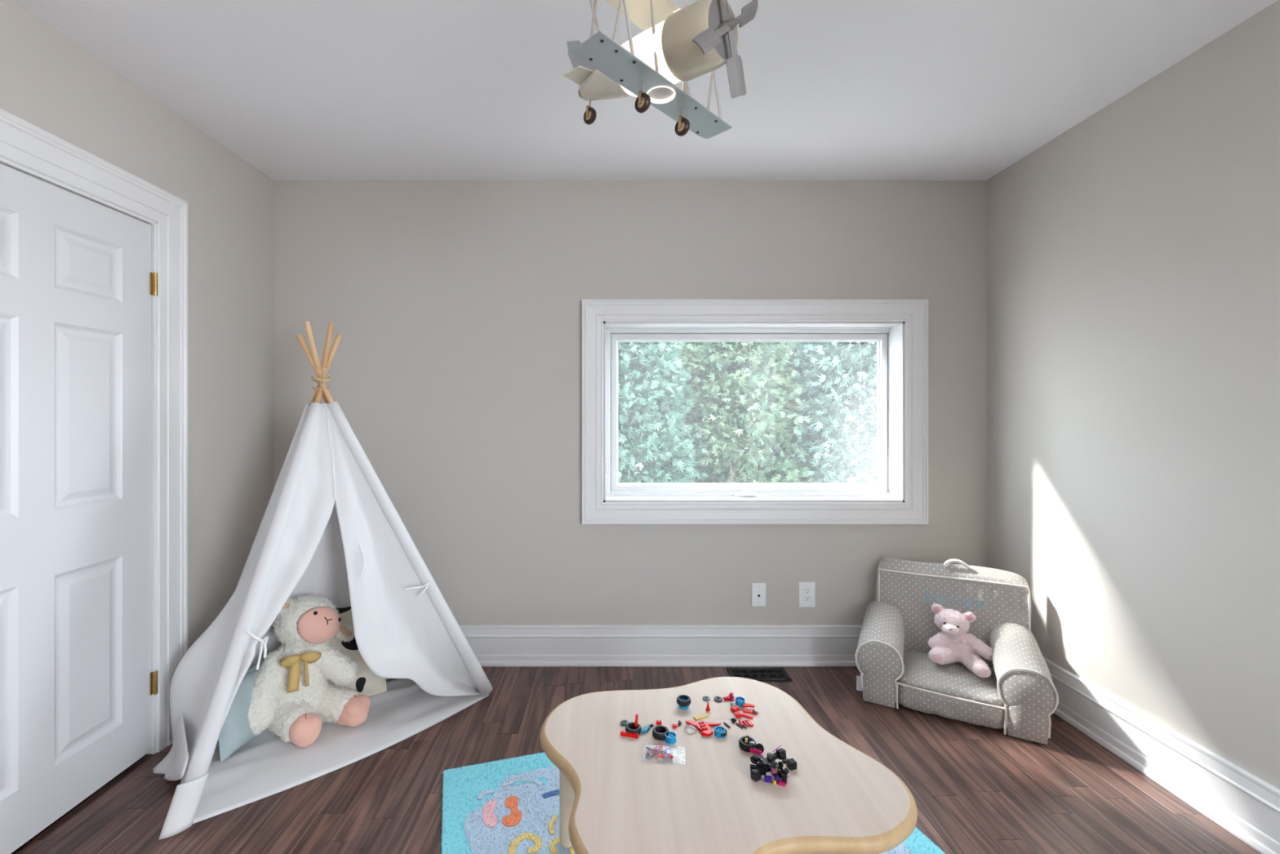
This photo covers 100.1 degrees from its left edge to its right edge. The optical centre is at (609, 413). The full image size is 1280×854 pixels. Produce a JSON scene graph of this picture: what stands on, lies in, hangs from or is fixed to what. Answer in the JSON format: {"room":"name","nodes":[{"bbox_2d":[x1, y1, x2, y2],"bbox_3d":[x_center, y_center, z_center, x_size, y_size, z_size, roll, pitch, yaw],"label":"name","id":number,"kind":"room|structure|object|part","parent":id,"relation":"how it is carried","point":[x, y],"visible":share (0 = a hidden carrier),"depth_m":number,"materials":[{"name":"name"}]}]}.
{"room":"children's room","nodes":[
{"label":"children's room","id":0,"kind":"room"},
{"bbox_2d":[0,0,274,649],"bbox_3d":[-1.843,0.052,0.210,0.150,2.555,5.220,0,0,0],"label":"wall","id":1,"kind":"structure","parent":0,"point":[49,82],"depth_m":2.34,"materials":[{"name":"grey paint"}]},
{"bbox_2d":[0,108,187,853],"bbox_3d":[-1.788,0.224,1.665,0.159,2.192,1.100,0,0,0],"label":"door","id":2,"kind":"structure","parent":1,"relation":"in","point":[94,291],"depth_m":1.80,"materials":[{"name":"white paint"}]},
{"bbox_3d":[-1.780,-0.503,1.488,0.011,0.202,0.239,0,0,0],"label":"panel","id":3,"kind":"part","parent":2,"relation":"part of","materials":[{"name":"white paint"}]},
{"bbox_3d":[-1.780,0.010,1.488,0.011,0.604,0.239,0,0,0],"label":"panel","id":4,"kind":"part","parent":2,"relation":"part of","materials":[{"name":"white paint"}]},
{"bbox_3d":[-1.780,0.824,1.488,0.011,0.611,0.239,0,0,0],"label":"panel","id":5,"kind":"part","parent":2,"relation":"part of","materials":[{"name":"white paint"}]},
{"bbox_3d":[-1.780,-0.503,1.831,0.011,0.202,0.239,0,0,0],"label":"panel","id":6,"kind":"part","parent":2,"relation":"part of","materials":[{"name":"white paint"}]},
{"bbox_3d":[-1.780,0.010,1.831,0.011,0.604,0.239,0,0,0],"label":"panel","id":7,"kind":"part","parent":2,"relation":"part of","materials":[{"name":"white paint"}]},
{"bbox_3d":[-1.780,0.824,1.831,0.011,0.611,0.239,0,0,0],"label":"panel","id":8,"kind":"part","parent":2,"relation":"part of","materials":[{"name":"white paint"}]},
{"bbox_2d":[274,180,986,624],"bbox_3d":[0.108,0.048,2.900,4.052,2.545,0.160,0,0,0],"label":"wall","id":9,"kind":"structure","parent":0,"point":[455,306],"depth_m":2.82,"materials":[{"name":"grey paint"}]},
{"bbox_2d":[458,624,862,666],"bbox_3d":[0.108,1.217,2.804,3.752,0.206,0.031,0,0,0],"label":"baseboard","id":10,"kind":"structure","parent":9,"relation":"attached to","point":[492,645],"depth_m":2.80,"materials":[{"name":"white paint"}]},
{"bbox_2d":[582,299,928,524],"bbox_3d":[0.758,-0.007,2.892,1.804,1.170,0.206,0,0,0],"label":"window","id":11,"kind":"structure","parent":9,"relation":"in","point":[899,328],"depth_m":2.81,"materials":[{"name":"white paint"}]},
{"bbox_3d":[0.758,-0.007,2.964,1.576,0.942,0.062,0,0,0],"label":"frame","id":12,"kind":"part","parent":11,"relation":"part of","materials":[{"name":"white plastic"}]},
{"bbox_3d":[0.771,-0.004,2.974,1.530,0.872,0.033,0,0,0],"label":"sash","id":13,"kind":"part","parent":11,"relation":"part of","materials":[{"name":"white plastic"}]},
{"bbox_3d":[0.763,0.428,2.911,0.072,0.044,0.019,0,0,11],"label":"crank handle","id":14,"kind":"part","parent":11,"relation":"part of","materials":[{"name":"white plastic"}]},
{"bbox_2d":[751,582,765,606],"bbox_3d":[0.784,0.954,2.815,0.074,0.122,0.010,0,0,0],"label":"cable wall plate","id":15,"kind":"object","parent":9,"relation":"attached to","point":[758,589],"visible":1,"depth_m":2.81,"materials":[{"name":"white plastic"}]},
{"bbox_2d":[798,582,815,607],"bbox_3d":[1.038,0.954,2.816,0.086,0.132,0.009,0,0,0],"label":"power outlet","id":16,"kind":"object","parent":9,"relation":"attached to","point":[806,590],"visible":1,"depth_m":2.81,"materials":[{"name":"white plastic"}]},
{"bbox_2d":[804,588,810,601],"bbox_3d":[1.038,0.954,2.813,0.033,0.068,0.002,0,0,0],"label":"receptacle","id":17,"kind":"object","parent":16,"relation":"attached to","point":[806,591],"depth_m":2.81,"materials":[{"name":"white plastic"}]},
{"bbox_2d":[10,666,1261,853],"bbox_3d":[0.108,1.380,-0.178,4.052,0.120,6.297,0,0,0],"label":"floor","id":18,"kind":"structure","parent":0,"point":[975,788],"depth_m":1.88,"materials":[{"name":"brown wood"}]},
{"bbox_2d":[152,320,493,839],"bbox_3d":[-1.147,0.473,2.274,1.205,1.730,0.620,0,0,-43],"label":"tent","id":19,"kind":"object","parent":18,"relation":"on","point":[329,528],"visible":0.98,"depth_m":2.19,"materials":[{"name":"white fabric"}]},
{"bbox_3d":[-1.393,0.632,2.071,0.458,1.338,0.555,0,0,-44],"label":"panel","id":20,"kind":"part","parent":19,"relation":"part of","materials":[{"name":"white fabric"}]},
{"bbox_2d":[217,661,268,762],"bbox_3d":[-1.440,1.160,2.105,0.129,0.276,0.279,0,0,9],"label":"cushion","id":21,"kind":"object","parent":19,"relation":"in","point":[236,731],"visible":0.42,"depth_m":2.03,"materials":[{"name":"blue fabric"}]},
{"bbox_2d":[248,593,370,746],"bbox_3d":[-1.233,1.026,2.204,0.417,0.579,0.407,0,0,19],"label":"sheep","id":22,"kind":"object","parent":19,"relation":"in","point":[292,694],"visible":0.86,"depth_m":2.18,"materials":[{"name":"cream faux-fur plush"},{"name":"pink fabric"},{"name":"mustard ribbon fabric"}]},
{"bbox_3d":[-1.230,0.631,2.427,1.098,1.350,0.218,0,0,-36],"label":"panel","id":23,"kind":"part","parent":19,"relation":"part of","materials":[{"name":"white fabric"}]},
{"bbox_2d":[326,606,386,695],"bbox_3d":[-1.235,1.085,2.432,0.448,0.434,0.183,0,0,-31],"label":"cushion","id":24,"kind":"object","parent":19,"relation":"on","point":[366,682],"visible":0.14,"depth_m":2.42,"materials":[{"name":"fabric"}]},
{"bbox_2d":[439,751,945,853],"bbox_3d":[0.252,1.313,1.582,1.456,0.035,1.236,0,0,-16],"label":"rug","id":25,"kind":"object","parent":18,"relation":"on","point":[508,806],"visible":0.38,"depth_m":1.76,"materials":[{"name":"blue fabric"}]},
{"bbox_2d":[539,676,917,853],"bbox_3d":[0.264,1.119,1.478,0.856,0.369,0.844,0,0,-21],"label":"table","id":26,"kind":"object","parent":25,"relation":"on","point":[838,798],"visible":0.97,"depth_m":1.35,"materials":[{"name":"beech"},{"name":"maple laminate"}]},
{"bbox_3d":[-0.128,1.134,1.628,0.052,0.339,0.052,0,0,0],"label":"leg","id":27,"kind":"part","parent":26,"relation":"part of","materials":[{"name":"brown wood"}]},
{"bbox_2d":[620,719,629,725],"bbox_3d":[0.046,0.932,1.614,0.025,0.005,0.025,0,0,0],"label":"disc","id":28,"kind":"object","parent":26,"relation":"on","point":[624,721],"visible":0.95,"depth_m":1.61,"materials":[{"name":"grey plastic"}]},
{"bbox_2d":[620,730,638,738],"bbox_3d":[0.058,0.929,1.550,0.052,0.012,0.009,0,0,17],"label":"beam","id":29,"kind":"structure","parent":26,"relation":"on","point":[624,733],"depth_m":1.55,"materials":[{"name":"red plastic"}]},
{"bbox_2d":[625,721,641,734],"bbox_3d":[0.069,0.926,1.570,0.047,0.018,0.047,0,0,0],"label":"toy","id":30,"kind":"object","parent":26,"relation":"on","point":[629,726],"visible":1,"depth_m":1.56,"materials":[{"name":"black rubber"}]},
{"bbox_2d":[634,714,638,727],"bbox_3d":[0.079,0.908,1.582,0.011,0.035,0.011,0,0,-11],"label":"stick","id":31,"kind":"object","parent":26,"relation":"on","point":[636,715],"visible":1,"depth_m":1.58,"materials":[{"name":"red plastic"}]},
{"bbox_2d":[640,724,650,733],"bbox_3d":[0.104,0.930,1.575,0.018,0.009,0.039,0,0,30],"label":"canopy","id":32,"kind":"object","parent":26,"relation":"on","point":[644,730],"visible":1,"depth_m":1.57,"materials":[{"name":"plastic"}]},
{"bbox_2d":[643,742,673,760],"bbox_3d":[0.148,0.925,1.469,0.116,0.018,0.074,0,0,7],"label":"plastic bag","id":33,"kind":"object","parent":26,"relation":"on","point":[659,748],"visible":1,"depth_m":1.46,"materials":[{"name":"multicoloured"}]},
{"bbox_2d":[656,720,662,724],"bbox_3d":[0.148,0.929,1.611,0.016,0.011,0.008,0,0,0],"label":"brick","id":34,"kind":"object","parent":26,"relation":"on","point":[658,722],"visible":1,"depth_m":1.61,"materials":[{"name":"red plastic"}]},
{"bbox_2d":[652,724,669,740],"bbox_3d":[0.148,0.926,1.552,0.049,0.018,0.049,0,0,0],"label":"toy","id":35,"kind":"object","parent":26,"relation":"on","point":[656,730],"visible":0.95,"depth_m":1.54,"materials":[{"name":"black rubber"}]},
{"bbox_2d":[664,731,676,743],"bbox_3d":[0.174,0.926,1.530,0.033,0.018,0.033,0,0,0],"label":"wheel hub","id":36,"kind":"object","parent":26,"relation":"on","point":[671,738],"visible":1,"depth_m":1.52,"materials":[{"name":"blue plastic"}]},
{"bbox_2d":[671,723,676,728],"bbox_3d":[0.194,0.930,1.595,0.013,0.010,0.012,0,0,-9],"label":"brick","id":37,"kind":"object","parent":26,"relation":"on","point":[673,725],"visible":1,"depth_m":1.59,"materials":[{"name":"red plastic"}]},
{"bbox_2d":[676,694,690,709],"bbox_3d":[0.236,0.920,1.705,0.045,0.029,0.045,0,0,0],"label":"toy","id":38,"kind":"object","parent":26,"relation":"on","point":[683,700],"visible":1,"depth_m":1.69,"materials":[{"name":"blue plastic"}]},
{"bbox_2d":[684,724,697,730],"bbox_3d":[0.238,0.926,1.578,0.037,0.017,0.007,0,0,9],"label":"arch","id":39,"kind":"object","parent":26,"relation":"on","point":[690,725],"visible":1,"depth_m":1.58,"materials":[{"name":"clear plastic"}]},
{"bbox_2d":[693,712,708,719],"bbox_3d":[0.281,0.932,1.648,0.048,0.005,0.016,0,0,-26],"label":"plate","id":40,"kind":"object","parent":26,"relation":"on","point":[702,715],"visible":1,"depth_m":1.65,"materials":[{"name":"brown plastic"}]},
{"bbox_2d":[685,720,720,736],"bbox_3d":[0.276,0.928,1.581,0.105,0.014,0.067,0,0,10],"label":"toy shuttle","id":41,"kind":"object","parent":26,"relation":"on","point":[704,727],"visible":1,"depth_m":1.58,"materials":[{"name":"red plastic"}]},
{"bbox_2d":[702,695,710,701],"bbox_3d":[0.316,0.932,1.751,0.025,0.005,0.025,0,0,0],"label":"disc","id":42,"kind":"object","parent":26,"relation":"on","point":[705,698],"visible":1,"depth_m":1.75,"materials":[{"name":"grey plastic"}]},
{"bbox_2d":[706,701,710,711],"bbox_3d":[0.309,0.921,1.685,0.014,0.027,0.014,0,0,0],"label":"cone","id":43,"kind":"object","parent":26,"relation":"on","point":[708,708],"visible":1,"depth_m":1.68,"materials":[{"name":"red plastic"}]},
{"bbox_2d":[714,696,722,702],"bbox_3d":[0.354,0.932,1.747,0.027,0.006,0.027,0,0,0],"label":"disc","id":44,"kind":"object","parent":26,"relation":"on","point":[718,699],"visible":1,"depth_m":1.74,"materials":[{"name":"grey plastic"}]},
{"bbox_2d":[714,725,726,737],"bbox_3d":[0.323,0.926,1.559,0.036,0.018,0.036,0,0,0],"label":"wheel hub","id":45,"kind":"object","parent":26,"relation":"on","point":[719,731],"visible":1,"depth_m":1.55,"materials":[{"name":"blue plastic"}]},
{"bbox_2d":[722,692,734,701],"bbox_3d":[0.389,0.925,1.753,0.041,0.019,0.031,0,0,-6],"label":"toy piece","id":46,"kind":"object","parent":26,"relation":"on","point":[730,697],"visible":1,"depth_m":1.75,"materials":[{"name":"red plastic"}]},
{"bbox_2d":[730,717,736,722],"bbox_3d":[0.376,0.929,1.623,0.017,0.010,0.016,0,0,0],"label":"connector","id":47,"kind":"object","parent":26,"relation":"on","point":[733,719],"visible":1,"depth_m":1.62,"materials":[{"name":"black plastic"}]},
{"bbox_2d":[730,705,739,712],"bbox_3d":[0.394,0.929,1.685,0.024,0.011,0.016,0,0,-29],"label":"brick","id":48,"kind":"object","parent":26,"relation":"on","point":[734,708],"visible":1,"depth_m":1.68,"materials":[{"name":"red plastic"}]},
{"bbox_2d":[734,711,741,717],"bbox_3d":[0.395,0.929,1.652,0.016,0.011,0.016,0,0,-6],"label":"brick","id":49,"kind":"object","parent":26,"relation":"on","point":[737,714],"visible":1,"depth_m":1.65,"materials":[{"name":"red plastic"}]},
{"bbox_2d":[735,696,745,706],"bbox_3d":[0.418,0.925,1.717,0.031,0.019,0.031,0,0,0],"label":"wheel hub","id":50,"kind":"object","parent":26,"relation":"on","point":[740,700],"visible":0.98,"depth_m":1.71,"materials":[{"name":"blue plastic"}]},
{"bbox_2d":[737,719,753,726],"bbox_3d":[0.409,0.932,1.609,0.035,0.006,0.031,0,0,-14],"label":"toy","id":51,"kind":"object","parent":26,"relation":"on","point":[748,722],"visible":1,"depth_m":1.61,"materials":[{"name":"red plastic"}]},
{"bbox_2d":[739,711,753,718],"bbox_3d":[0.420,0.932,1.650,0.042,0.006,0.010,0,0,31],"label":"beam","id":52,"kind":"structure","parent":26,"relation":"on","point":[745,715],"depth_m":1.65,"materials":[{"name":"red plastic"}]},
{"bbox_2d":[738,736,755,751],"bbox_3d":[0.386,0.925,1.499,0.047,0.019,0.047,0,0,0],"label":"toy","id":53,"kind":"object","parent":26,"relation":"on","point":[745,747],"visible":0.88,"depth_m":1.48,"materials":[{"name":"black rubber"}]},
{"bbox_2d":[742,702,755,706],"bbox_3d":[0.440,0.924,1.697,0.040,0.006,0.019,0,0,11],"label":"wedge","id":54,"kind":"object","parent":26,"relation":"on","point":[744,704],"visible":1,"depth_m":1.69,"materials":[{"name":"red plastic"}]},
{"bbox_2d":[742,708,758,714],"bbox_3d":[0.441,0.932,1.674,0.046,0.007,0.016,0,0,20],"label":"wedge","id":55,"kind":"object","parent":26,"relation":"on","point":[745,710],"visible":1,"depth_m":1.67,"materials":[{"name":"red plastic"}]},
{"bbox_2d":[742,735,764,754],"bbox_3d":[0.396,0.916,1.482,0.060,0.037,0.022,0,0,29],"label":"bike","id":56,"kind":"object","parent":26,"relation":"on","point":[758,748],"visible":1,"depth_m":1.47,"materials":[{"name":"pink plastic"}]},
{"bbox_2d":[750,744,790,786],"bbox_3d":[0.412,0.906,1.379,0.105,0.060,0.076,0,0,0],"label":"robot","id":57,"kind":"object","parent":26,"relation":"on","point":[763,765],"visible":1,"depth_m":1.37,"materials":[{"name":"black plastic"}]},
{"bbox_3d":[0.372,0.921,1.366,0.017,0.022,0.018,0,-6,-29],"label":"leg","id":58,"kind":"part","parent":57,"relation":"part of","materials":[{"name":"black plastic"}]},
{"bbox_3d":[0.388,0.901,1.400,0.026,0.010,0.009,0,11,29],"label":"arm","id":59,"kind":"part","parent":57,"relation":"part of"},
{"bbox_3d":[0.432,0.897,1.400,0.026,0.012,0.010,0,11,-34],"label":"arm","id":60,"kind":"part","parent":57,"relation":"part of","materials":[{"name":"black plastic"}]},
{"bbox_3d":[0.436,0.919,1.374,0.018,0.018,0.020,0,17,-6],"label":"leg","id":61,"kind":"part","parent":57,"relation":"part of","materials":[{"name":"black plastic"}]},
{"bbox_3d":[0.450,0.893,1.404,0.020,0.020,0.016,0,-11,-20],"label":"arm","id":62,"kind":"part","parent":57,"relation":"part of","materials":[{"name":"black plastic"}]},
{"bbox_3d":[0.444,0.924,1.360,0.012,0.020,0.028,0,-9,23],"label":"leg","id":63,"kind":"part","parent":57,"relation":"part of","materials":[{"name":"black plastic"}]},
{"bbox_2d":[786,757,796,770],"bbox_3d":[0.480,0.925,1.413,0.020,0.020,0.018,0,0,-17],"label":"brick","id":64,"kind":"object","parent":26,"relation":"on","point":[793,765],"visible":0.85,"depth_m":1.41,"materials":[{"name":"black plastic"}]},
{"bbox_2d":[726,667,791,680],"bbox_3d":[0.751,1.317,2.704,0.300,0.005,0.131,0,0,0],"label":"floor vent","id":65,"kind":"object","parent":18,"relation":"in","point":[756,673],"visible":0.97,"depth_m":2.70,"materials":[{"name":"black metal"}]},
{"bbox_2d":[854,557,1058,744],"bbox_3d":[1.542,1.013,2.452,0.732,0.613,0.426,0,0,30],"label":"armchair","id":66,"kind":"object","parent":18,"relation":"on","point":[1020,695],"visible":0.94,"depth_m":2.42,"materials":[{"name":"grey fabric"}]},
{"bbox_3d":[1.299,1.130,2.561,0.193,0.372,0.373,0,0,30],"label":"armrest","id":67,"kind":"part","parent":66,"relation":"part of","materials":[{"name":"grey fabric"}]},
{"bbox_3d":[1.541,1.210,2.441,0.400,0.119,0.330,0,0,30],"label":"seat","id":68,"kind":"part","parent":66,"relation":"part of","materials":[{"name":"grey fabric"}]},
{"bbox_2d":[897,680,1004,728],"bbox_3d":[1.547,1.257,2.460,0.414,0.127,0.402,0,0,30],"label":"cushion","id":69,"kind":"object","parent":66,"relation":"on","point":[977,704],"depth_m":2.29,"materials":[{"name":"grey fabric"}]},
{"bbox_3d":[1.628,1.011,2.581,0.642,0.557,0.118,0,0,30],"label":"backrest","id":70,"kind":"part","parent":66,"relation":"part of","materials":[{"name":"grey fabric"}]},
{"bbox_3d":[1.678,0.727,2.590,0.111,0.040,0.020,0,0,30],"label":"carry handle","id":71,"kind":"part","parent":66,"relation":"part of","materials":[{"name":"grey fabric"}]},
{"bbox_2d":[927,602,992,677],"bbox_3d":[1.601,1.025,2.441,0.270,0.262,0.201,0,0,31],"label":"teddy bear","id":72,"kind":"object","parent":66,"relation":"on","point":[953,644],"visible":0.99,"depth_m":2.43},
{"bbox_3d":[1.760,1.130,2.298,0.193,0.373,0.373,0,0,30],"label":"armrest","id":73,"kind":"part","parent":66,"relation":"part of","materials":[{"name":"grey fabric"}]},
{"bbox_2d":[13,0,1278,180],"bbox_3d":[0.108,-1.285,0.210,4.052,0.120,5.520,0,0,0],"label":"ceiling","id":74,"kind":"structure","parent":0,"point":[298,90],"depth_m":1.96,"materials":[{"name":"white paint"}]},
{"bbox_2d":[563,0,758,138],"bbox_3d":[0.113,-0.976,1.365,0.472,0.498,0.472,0,0,-3],"label":"lamp","id":75,"kind":"object","parent":74,"relation":"hanging from","point":[675,46],"visible":1,"depth_m":1.27,"materials":[{"name":"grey metal"}]},
{"bbox_3d":[0.080,-0.786,1.292,0.006,0.027,0.006,0,0,44],"label":"leg","id":76,"kind":"part","parent":75,"relation":"part of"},
{"bbox_3d":[0.111,-0.892,1.360,0.173,0.143,0.134,0,0,44],"label":"lamp shade","id":77,"kind":"part","parent":75,"relation":"part of","materials":[{"name":"white"}]},
{"bbox_3d":[0.223,-0.819,1.170,0.117,0.106,0.017,0,0,-41],"label":"propeller blade","id":78,"kind":"part","parent":75,"relation":"part of","materials":[{"name":"grey"}]},
{"bbox_3d":[0.246,-0.941,1.174,0.015,0.130,0.085,0,0,33],"label":"propeller blade","id":79,"kind":"part","parent":75,"relation":"part of","materials":[{"name":"grey"}]},
{"bbox_3d":[0.290,-0.804,1.241,0.028,0.127,0.083,0,0,33],"label":"propeller blade","id":80,"kind":"part","parent":75,"relation":"part of","materials":[{"name":"grey"}]},
{"bbox_3d":[0.313,-0.925,1.248,0.115,0.105,0.026,0,0,-41],"label":"propeller blade","id":81,"kind":"part","parent":75,"relation":"part of","materials":[{"name":"grey"}]},
{"bbox_2d":[986,0,1279,789],"bbox_3d":[2.059,0.048,0.135,0.150,2.545,5.370,0,0,0],"label":"wall","id":82,"kind":"structure","parent":0,"point":[1133,255],"depth_m":1.95,"materials":[{"name":"grey paint"}]},
{"bbox_2d":[1043,657,1279,853],"bbox_3d":[1.968,1.217,0.210,0.031,0.206,5.220,0,0,0],"label":"baseboard","id":83,"kind":"structure","parent":82,"relation":"attached to","point":[1244,804],"depth_m":1.85,"materials":[{"name":"white paint"}]},
{"label":"outside","id":84,"kind":"structure","parent":0,"visible":0},
{"bbox_2d":[635,448,876,482],"bbox_3d":[1.000,2.020,8.000,34.000,0.100,44.000,0,0,0],"label":"ground","id":85,"kind":"structure","parent":84,"point":[870,481],"depth_m":18.89,"materials":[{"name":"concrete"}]},
{"bbox_2d":[618,342,716,482],"bbox_3d":[0.156,0.463,5.037,2.318,3.197,2.198,0,0,-34],"label":"hedge","id":86,"kind":"object","parent":85,"relation":"on","point":[654,372],"visible":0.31,"depth_m":4.59,"materials":[{"name":"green plant"}]},
{"bbox_2d":[631,342,754,479],"bbox_3d":[0.796,0.149,6.861,2.683,3.761,2.528,0,0,-31],"label":"hedge","id":87,"kind":"object","parent":85,"relation":"on","point":[684,343],"visible":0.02,"depth_m":6.49,"materials":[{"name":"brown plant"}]},
{"bbox_2d":[643,342,833,482],"bbox_3d":[1.243,0.317,5.359,2.412,3.525,2.351,0,0,0],"label":"hedge","id":88,"kind":"object","parent":85,"relation":"on","point":[768,369],"visible":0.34,"depth_m":4.85,"materials":[{"name":"green plant"}]},
{"bbox_2d":[700,342,867,479],"bbox_3d":[2.091,0.101,7.026,2.799,3.847,2.796,0,0,-40],"label":"hedge","id":89,"kind":"object","parent":85,"relation":"on","point":[837,397],"visible":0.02,"depth_m":6.53,"materials":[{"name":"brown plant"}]},
{"bbox_2d":[751,342,876,482],"bbox_3d":[2.353,0.380,5.178,2.279,3.411,2.358,0,0,-6],"label":"hedge","id":90,"kind":"object","parent":85,"relation":"on","point":[834,367],"visible":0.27,"depth_m":4.73,"materials":[{"name":"green plant"}]}
]}

